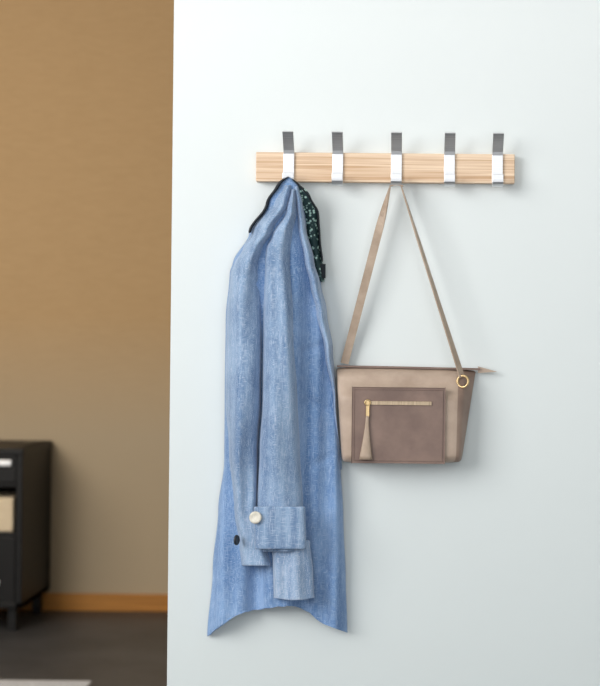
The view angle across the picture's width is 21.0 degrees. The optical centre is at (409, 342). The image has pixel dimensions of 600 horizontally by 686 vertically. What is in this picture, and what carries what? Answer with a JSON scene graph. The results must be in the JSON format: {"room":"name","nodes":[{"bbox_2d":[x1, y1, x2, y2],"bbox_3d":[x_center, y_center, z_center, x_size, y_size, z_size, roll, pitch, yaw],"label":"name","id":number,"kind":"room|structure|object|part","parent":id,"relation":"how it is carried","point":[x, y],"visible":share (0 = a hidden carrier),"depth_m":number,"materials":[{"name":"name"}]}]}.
{"room":"entryway","nodes":[
{"label":"entryway","id":0,"kind":"room"},
{"bbox_2d":[0,610,167,685],"bbox_3d":[-1.119,1.365,2.760,8.440,0.100,10.520,1,0,0],"label":"floor","id":1,"kind":"structure","parent":0,"point":[102,648],"depth_m":6.95,"materials":[{"name":"wood"}]},
{"bbox_2d":[0,440,51,630],"bbox_3d":[-2.456,0.885,7.584,1.410,0.832,0.592,1,0,0],"label":"base cabinet","id":2,"kind":"object","parent":1,"relation":"on","point":[25,465],"visible":1,"depth_m":7.38,"materials":[{"name":"black paint"}]},
{"bbox_3d":[-2.077,0.540,7.294,0.550,0.026,0.012,1,0,0],"label":"drawer handle","id":3,"kind":"part","parent":2,"relation":"part of","materials":[{"name":"metal"}]},
{"bbox_2d":[0,483,15,486],"bbox_3d":[-2.453,0.636,7.595,1.340,0.020,0.570,1,0,0],"label":"shelf","id":4,"kind":"object","parent":2,"relation":"attached to","point":[1,484],"depth_m":7.31,"materials":[{"name":"black paint"}]},
{"bbox_2d":[0,530,15,536],"bbox_3d":[-2.456,0.862,7.595,1.340,0.020,0.570,1,0,0],"label":"shelf","id":5,"kind":"object","parent":2,"relation":"attached to","point":[3,533],"depth_m":7.31,"materials":[{"name":"black paint"}]},
{"bbox_3d":[-2.457,1.019,7.310,1.340,0.295,0.020,1,0,0],"label":"door","id":6,"kind":"part","parent":2,"relation":"part of","materials":[{"name":"black paint"}]},
{"bbox_3d":[-2.453,0.563,7.310,1.340,0.127,0.020,1,0,0],"label":"drawer","id":7,"kind":"part","parent":2,"relation":"part of","materials":[{"name":"black paint"}]},
{"bbox_3d":[-1.810,1.256,7.350,0.040,0.105,0.040,1,0,0],"label":"leg","id":8,"kind":"part","parent":2,"relation":"part of","materials":[{"name":"black paint"}]},
{"bbox_3d":[-1.810,1.256,7.830,0.040,0.105,0.040,1,0,0],"label":"leg","id":9,"kind":"part","parent":2,"relation":"part of","materials":[{"name":"black paint"}]},
{"bbox_2d":[0,680,90,685],"bbox_3d":[-2.236,1.296,4.970,2.000,0.013,2.600,1,0,0],"label":"area rug","id":10,"kind":"object","parent":1,"relation":"on","point":[2,682],"visible":1,"depth_m":6.18,"materials":[{"name":"grey fabric"}]},
{"bbox_2d":[0,0,173,593],"bbox_3d":[-1.101,-0.334,7.960,8.200,3.300,0.120,1,0,0],"label":"wall","id":11,"kind":"structure","parent":0,"point":[86,86],"depth_m":7.90,"materials":[{"name":"brown paint"}]},
{"bbox_2d":[0,593,167,611],"bbox_3d":[-1.118,1.273,7.891,8.200,0.085,0.018,1,0,0],"label":"baseboard","id":12,"kind":"structure","parent":11,"relation":"attached to","point":[50,601],"depth_m":7.88,"materials":[{"name":"brown wood"}]},
{"bbox_2d":[167,0,599,685],"bbox_3d":[1.278,-0.309,3.070,3.441,3.300,0.140,1,0,0],"label":"wall","id":13,"kind":"structure","parent":0,"point":[482,568],"depth_m":3.00,"materials":[{"name":"white paint"}]},
{"bbox_2d":[256,131,514,186],"bbox_3d":[-0.045,-0.338,2.973,0.478,0.097,0.055,0,0,0],"label":"coat rack","id":14,"kind":"object","parent":13,"relation":"attached to","point":[337,167],"visible":0.98,"depth_m":2.98,"materials":[{"name":"brown wood"}]},
{"bbox_2d":[207,177,347,635],"bbox_3d":[-0.241,0.121,2.947,0.261,0.850,0.099,1,0,0],"label":"jacket","id":15,"kind":"object","parent":14,"relation":"hanging from","point":[279,541],"visible":1,"depth_m":2.94,"materials":[{"name":"blue fabric"}]},
{"bbox_3d":[-0.259,-0.253,2.950,0.077,0.105,0.032,1,0,0],"label":"collar trim","id":16,"kind":"part","parent":15,"relation":"part of","materials":[{"name":"black"}]},
{"bbox_3d":[-0.189,-0.226,2.963,0.059,0.152,0.050,1,0,0],"label":"collar trim","id":17,"kind":"part","parent":15,"relation":"part of","materials":[{"name":"black"}]},
{"bbox_2d":[336,185,495,463],"bbox_3d":[0.014,-0.034,2.962,0.299,0.514,0.071,1,0,0],"label":"shoulder bag","id":18,"kind":"object","parent":14,"relation":"hanging from","point":[388,414],"visible":1,"depth_m":2.94,"materials":[{"name":"beige leather"}]},
{"bbox_3d":[-0.077,0.119,2.933,0.008,0.031,0.004,1,0,0],"label":"zipper pull","id":19,"kind":"part","parent":18,"relation":"part of","materials":[{"name":"gold metal"}]}
]}

